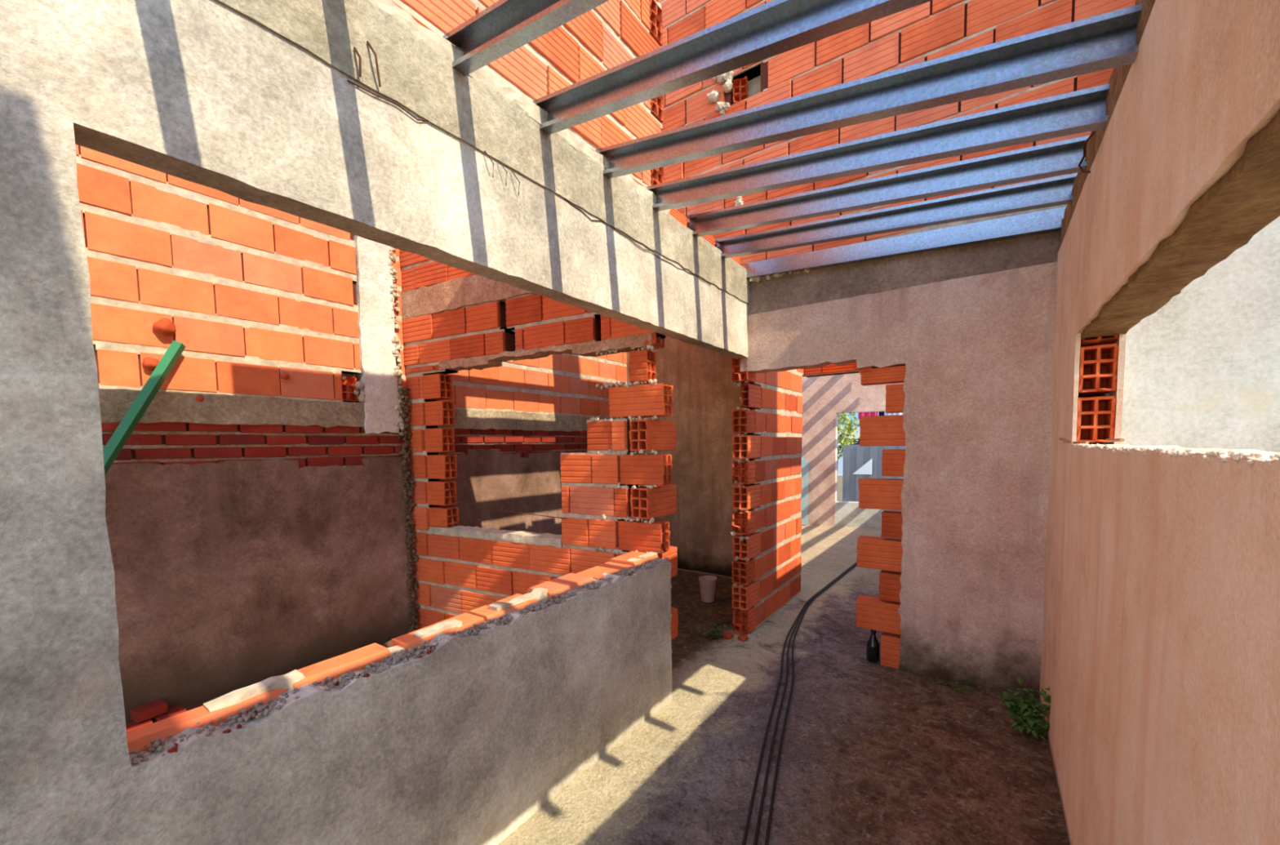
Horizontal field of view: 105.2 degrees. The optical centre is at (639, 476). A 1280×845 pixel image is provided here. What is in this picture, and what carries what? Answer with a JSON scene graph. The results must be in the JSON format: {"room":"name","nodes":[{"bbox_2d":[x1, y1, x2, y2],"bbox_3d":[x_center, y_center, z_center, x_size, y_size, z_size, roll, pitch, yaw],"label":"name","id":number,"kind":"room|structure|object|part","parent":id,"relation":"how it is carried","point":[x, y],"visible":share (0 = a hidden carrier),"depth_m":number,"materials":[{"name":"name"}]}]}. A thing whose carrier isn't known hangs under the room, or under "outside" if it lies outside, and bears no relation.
{"room":"construction site","nodes":[
{"label":"construction site","id":0,"kind":"room"},
{"bbox_2d":[75,144,627,723],"bbox_3d":[-2.170,-1.184,3.527,0.246,5.133,7.033,2,5,36],"label":"wall","id":1,"kind":"structure","parent":0,"point":[261,528],"depth_m":3.15,"materials":[{"name":"brick"}]},
{"bbox_2d":[142,356,159,370],"bbox_3d":[-2.692,-0.622,2.697,0.074,0.075,0.070,2,5,35],"label":"lump","id":2,"kind":"object","parent":1,"relation":"attached to","point":[149,363],"visible":0.91,"depth_m":2.68,"materials":[{"name":"brick"}]},
{"bbox_2d":[152,318,176,335],"bbox_3d":[-2.654,-0.836,2.732,0.090,0.097,0.096,2,5,35],"label":"lump","id":3,"kind":"object","parent":1,"relation":"attached to","point":[165,326],"visible":1,"depth_m":2.71,"materials":[{"name":"brick"}]},
{"bbox_2d":[195,395,203,401],"bbox_3d":[-2.586,-0.459,2.874,0.035,0.038,0.035,2,5,35],"label":"lump","id":4,"kind":"object","parent":1,"relation":"attached to","point":[199,398],"visible":1,"depth_m":2.87,"materials":[{"name":"brick"}]},
{"bbox_2d":[280,373,289,379],"bbox_3d":[-2.335,-0.661,3.221,0.046,0.045,0.044,-1,4,4],"label":"lump","id":5,"kind":"object","parent":1,"relation":"attached to","point":[284,375],"visible":1,"depth_m":3.21,"materials":[{"name":"brick"}]},
{"bbox_2d":[0,0,804,844],"bbox_3d":[-0.320,-0.798,2.326,0.306,4.444,6.735,2,5,35],"label":"wall","id":6,"kind":"structure","parent":0,"point":[356,117],"depth_m":1.37,"materials":[{"name":"concrete"}]},
{"bbox_3d":[-0.797,-1.176,1.386,0.025,0.077,0.012,1,4,19],"label":"rusty rod","id":7,"kind":"part","parent":6,"relation":"part of","materials":[{"name":"brown metal"}]},
{"bbox_3d":[-0.770,-1.201,1.424,0.031,0.113,0.029,0,4,13],"label":"rusty rod","id":8,"kind":"part","parent":6,"relation":"part of","materials":[{"name":"brown metal"}]},
{"bbox_2d":[443,0,608,75],"bbox_3d":[0.450,-1.250,0.918,2.716,0.420,0.050,2,5,35],"label":"joist","id":9,"kind":"object","parent":6,"relation":"attached to","point":[504,27],"visible":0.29,"depth_m":1.52,"materials":[{"name":"grey metal"}]},
{"bbox_2d":[531,0,932,135],"bbox_3d":[0.674,-1.262,1.237,2.715,0.435,0.050,2,5,35],"label":"joist","id":10,"kind":"object","parent":6,"relation":"attached to","point":[773,28],"visible":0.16,"depth_m":1.55,"materials":[{"name":"grey metal"}]},
{"bbox_2d":[595,3,1142,178],"bbox_3d":[0.902,-1.250,1.567,2.708,0.506,0.050,2,5,35],"label":"joist","id":11,"kind":"object","parent":6,"relation":"attached to","point":[1105,41],"visible":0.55,"depth_m":1.59,"materials":[{"name":"grey metal"}]},
{"bbox_2d":[645,83,1111,211],"bbox_3d":[1.146,-1.306,1.907,2.713,0.453,0.050,2,5,35],"label":"joist","id":12,"kind":"object","parent":6,"relation":"attached to","point":[1084,110],"visible":0.55,"depth_m":1.96,"materials":[{"name":"grey metal"}]},
{"bbox_2d":[685,134,1090,236],"bbox_3d":[1.400,-1.371,2.262,2.718,0.390,0.050,2,5,35],"label":"joist","id":13,"kind":"object","parent":6,"relation":"attached to","point":[1063,157],"visible":0.69,"depth_m":2.35,"materials":[{"name":"grey metal"}]},
{"bbox_2d":[714,173,1076,258],"bbox_3d":[1.625,-1.406,2.578,2.720,0.337,0.050,2,5,35],"label":"joist","id":14,"kind":"object","parent":6,"relation":"attached to","point":[1058,190],"visible":0.59,"depth_m":2.68,"materials":[{"name":"grey metal"}]},
{"bbox_2d":[391,0,663,191],"bbox_3d":[-1.168,-2.032,1.191,0.340,1.310,4.051,2,5,35],"label":"wall","id":15,"kind":"structure","parent":0,"point":[612,33],"depth_m":2.24,"materials":[{"name":"brick"}]},
{"bbox_2d":[399,248,678,681],"bbox_3d":[-0.793,-0.372,3.532,2.278,3.300,0.359,1,4,27],"label":"wall partition","id":16,"kind":"structure","parent":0,"point":[456,320],"depth_m":3.41,"materials":[{"name":"brick"}]},
{"bbox_2d":[626,335,746,576],"bbox_3d":[0.768,-0.308,5.793,2.160,2.970,0.148,2,5,35],"label":"wall","id":17,"kind":"structure","parent":0,"point":[704,394],"depth_m":5.76,"materials":[{"name":"beige paint"}]},
{"bbox_2d":[496,524,1069,844],"bbox_3d":[1.512,1.403,3.086,10.000,0.211,12.600,2,5,35],"label":"floor","id":18,"kind":"structure","parent":0,"point":[873,753],"depth_m":2.41,"materials":[{"name":"grey concrete"}]},
{"bbox_2d":[125,719,152,733],"bbox_3d":[-2.701,1.351,2.620,0.100,0.055,0.120,2,5,35],"label":"brick","id":19,"kind":"object","parent":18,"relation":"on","point":[131,726],"visible":0.25,"depth_m":2.61,"materials":[{"name":"brick"}]},
{"bbox_2d":[102,340,185,476],"bbox_3d":[-2.835,0.338,2.353,0.060,2.142,1.139,1,4,27],"label":"pole","id":20,"kind":"object","parent":18,"relation":"on","point":[136,411],"visible":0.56,"depth_m":2.62,"materials":[{"name":"metal"}]},
{"bbox_2d":[151,705,186,723],"bbox_3d":[-2.631,1.342,2.737,0.100,0.055,0.120,1,4,31],"label":"brick","id":21,"kind":"object","parent":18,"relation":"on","point":[177,709],"visible":0.4,"depth_m":2.73,"materials":[{"name":"brick"}]},
{"bbox_2d":[129,699,167,723],"bbox_3d":[-2.699,1.286,2.690,0.100,0.055,0.120,1,4,26],"label":"brick","id":22,"kind":"object","parent":21,"relation":"on","point":[140,713],"visible":1,"depth_m":2.67,"materials":[{"name":"red brick"}]},
{"bbox_2d":[229,640,391,695],"bbox_3d":[-2.347,1.345,3.025,0.235,0.146,2.167,2,5,35],"label":"rubble","id":23,"kind":"object","parent":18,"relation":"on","point":[387,644],"visible":0.02,"depth_m":3.17,"materials":[{"name":"orange brick"}]},
{"bbox_2d":[698,575,718,602],"bbox_3d":[0.661,1.088,4.749,0.196,0.225,0.193,2,5,35],"label":"bucket","id":24,"kind":"object","parent":18,"relation":"on","point":[707,583],"visible":1,"depth_m":4.69,"materials":[{"name":"plastic"}]},
{"bbox_2d":[697,620,728,639],"bbox_3d":[0.583,1.215,3.840,0.197,0.118,0.213,-4,5,-43],"label":"weed","id":25,"kind":"object","parent":18,"relation":"on","point":[715,631],"visible":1,"depth_m":3.83,"materials":[{"name":"green plant"}]},
{"bbox_2d":[721,632,733,639],"bbox_3d":[0.693,1.252,3.868,0.092,0.045,0.092,-4,5,-39],"label":"lump","id":26,"kind":"object","parent":18,"relation":"on","point":[726,635],"visible":0.99,"depth_m":3.84,"materials":[{"name":"orange brick"}]},
{"bbox_2d":[737,634,749,641],"bbox_3d":[0.807,1.259,3.813,0.088,0.042,0.086,0,4,10],"label":"lump","id":27,"kind":"object","parent":18,"relation":"on","point":[742,637],"visible":1,"depth_m":3.80,"materials":[{"name":"orange brick"}]},
{"bbox_2d":[742,562,856,844],"bbox_3d":[1.452,1.249,3.801,0.592,0.017,9.073,1,4,28],"label":"cable","id":28,"kind":"object","parent":18,"relation":"on","point":[750,809],"visible":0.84,"depth_m":2.54,"materials":[{"name":"black rubber"}]},
{"bbox_2d":[753,563,856,844],"bbox_3d":[1.473,1.249,3.794,0.602,0.017,9.069,1,4,28],"label":"cable","id":29,"kind":"object","parent":18,"relation":"on","point":[755,842],"visible":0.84,"depth_m":2.51,"materials":[{"name":"black rubber"}]},
{"bbox_2d":[800,455,808,524],"bbox_3d":[2.998,0.247,9.022,0.200,1.270,0.030,1,4,22],"label":"board","id":30,"kind":"object","parent":18,"relation":"on","point":[805,463],"visible":0.5,"depth_m":9.00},
{"bbox_2d":[764,564,856,844],"bbox_3d":[1.494,1.249,3.787,0.612,0.017,9.064,1,4,28],"label":"cable","id":31,"kind":"object","parent":18,"relation":"on","point":[767,834],"visible":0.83,"depth_m":2.54,"materials":[{"name":"black rubber"}]},
{"bbox_2d":[866,629,879,662],"bbox_3d":[1.623,1.165,3.407,0.084,0.225,0.084,2,5,35],"label":"bottle","id":32,"kind":"object","parent":18,"relation":"on","point":[873,648],"visible":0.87,"depth_m":3.38,"materials":[{"name":"black glass"}]},
{"bbox_2d":[935,677,980,694],"bbox_3d":[1.943,1.279,2.998,0.234,0.063,0.156,2,5,35],"label":"weed","id":33,"kind":"object","parent":18,"relation":"on","point":[956,687],"visible":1,"depth_m":3.01,"materials":[{"name":"green plant"}]},
{"bbox_2d":[995,677,1050,742],"bbox_3d":[2.007,1.200,2.518,0.299,0.280,0.187,2,5,35],"label":"weed","id":34,"kind":"object","parent":18,"relation":"on","point":[1031,718],"visible":0.94,"depth_m":2.51,"materials":[{"name":"green plant"}]},
{"bbox_2d":[804,363,860,377],"bbox_3d":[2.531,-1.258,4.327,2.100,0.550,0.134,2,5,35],"label":"brick","id":35,"kind":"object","parent":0,"point":[817,371],"depth_m":4.76,"materials":[{"name":"brick"}]},
{"bbox_2d":[836,475,842,501],"bbox_3d":[14.289,0.165,20.341,28.000,0.250,30.400,2,5,35],"label":"ground","id":36,"kind":"structure","parent":0,"point":[839,487],"depth_m":16.26,"materials":[{"name":"beige concrete"}]},
{"bbox_2d":[836,412,859,485],"bbox_3d":[6.652,-1.100,16.687,1.910,3.080,1.729,2,5,35],"label":"tree","id":37,"kind":"object","parent":36,"relation":"on","point":[848,426],"visible":0.3,"depth_m":16.32,"materials":[{"name":"green plant"}]},
{"bbox_2d":[837,411,903,475],"bbox_3d":[11.646,-3.131,23.389,11.000,6.000,4.060,2,5,35],"label":"house","id":38,"kind":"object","parent":36,"relation":"on","point":[840,467],"visible":0.02,"depth_m":22.49,"materials":[{"name":"paint"}]},
{"bbox_2d":[842,444,904,502],"bbox_3d":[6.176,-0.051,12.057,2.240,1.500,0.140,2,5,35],"label":"shed","id":39,"kind":"object","parent":36,"relation":"on","point":[862,461],"visible":0.21,"depth_m":12.46,"materials":[{"name":"grey metal"}]},
{"bbox_3d":[5.614,-0.264,12.370,0.450,0.400,0.030,2,5,35],"label":"white panel","id":40,"kind":"part","parent":39,"relation":"part of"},
{"bbox_2d":[801,373,905,528],"bbox_3d":[4.614,-0.460,8.459,4.764,2.825,0.139,1,4,22],"label":"wall","id":41,"kind":"structure","parent":0,"point":[825,397],"depth_m":8.86,"materials":[{"name":"paint"}]},
{"bbox_2d":[658,0,1136,280],"bbox_3d":[2.160,-3.168,2.794,4.957,3.488,0.231,2,5,34],"label":"wall","id":42,"kind":"structure","parent":0,"point":[932,29],"depth_m":3.26,"materials":[{"name":"brick"}]},
{"bbox_2d":[740,230,1060,702],"bbox_3d":[1.701,-0.079,3.255,2.166,2.839,0.188,2,5,35],"label":"wall","id":43,"kind":"structure","parent":0,"point":[968,331],"depth_m":3.03,"materials":[{"name":"paint"}]},
{"bbox_2d":[744,206,1066,279],"bbox_3d":[1.545,-1.470,3.163,1.833,0.206,0.050,2,5,35],"label":"channel","id":44,"kind":"object","parent":43,"relation":"on","point":[1051,220],"visible":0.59,"depth_m":3.02,"materials":[{"name":"grey metal"}]},
{"bbox_2d":[1039,0,1279,844],"bbox_3d":[0.983,0.128,0.776,0.191,2.759,4.793,2,5,35],"label":"wall","id":45,"kind":"structure","parent":0,"point":[1160,661],"depth_m":1.04,"materials":[{"name":"paint"}]},
{"bbox_2d":[1058,437,1088,444],"bbox_3d":[1.855,-0.156,2.100,0.015,0.028,0.383,1,4,28],"label":"wood splinter","id":46,"kind":"object","parent":45,"relation":"on","point":[1060,438],"visible":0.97,"depth_m":2.06,"materials":[{"name":"brown wood"}]},
{"bbox_2d":[1105,438,1124,441],"bbox_3d":[1.526,-0.118,1.575,0.012,0.011,0.220,2,5,35],"label":"wood splinter","id":47,"kind":"object","parent":45,"relation":"on","point":[1106,439],"visible":1,"depth_m":1.54,"materials":[{"name":"brown wood"}]},
{"bbox_2d":[1097,216,1279,451],"bbox_3d":[3.183,-0.036,1.379,2.780,2.940,0.124,2,5,35],"label":"wall","id":48,"kind":"structure","parent":0,"point":[1202,371],"depth_m":1.93,"materials":[{"name":"white paint"}]},
{"label":"outside","id":49,"kind":"structure","parent":0,"visible":0},
{"bbox_3d":[5.258,-1.602,10.889,8.000,0.035,0.012,2,5,35],"label":"clothes line","id":50,"kind":"object","parent":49,"visible":0},
{"bbox_2d":[857,411,877,419],"bbox_3d":[5.122,-1.435,10.999,0.400,0.309,0.064,2,5,38],"label":"laundry","id":51,"kind":"object","parent":50,"relation":"hanging from","point":[873,413],"visible":0.29,"depth_m":11.01,"materials":[{"name":"pink fabric"}]},
{"bbox_2d":[878,411,884,415],"bbox_3d":[5.351,-1.403,10.840,0.063,0.359,0.119,-4,5,-44],"label":"laundry","id":52,"kind":"object","parent":50,"relation":"hanging from","point":[880,413],"visible":0.26,"depth_m":10.84,"materials":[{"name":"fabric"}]},
{"bbox_2d":[885,412,901,415],"bbox_3d":[5.544,-1.416,10.703,0.310,0.319,0.064,2,5,39],"label":"laundry","id":53,"kind":"object","parent":50,"relation":"hanging from","point":[886,414],"visible":0.02,"depth_m":10.72,"materials":[{"name":"white fabric"}]}
]}

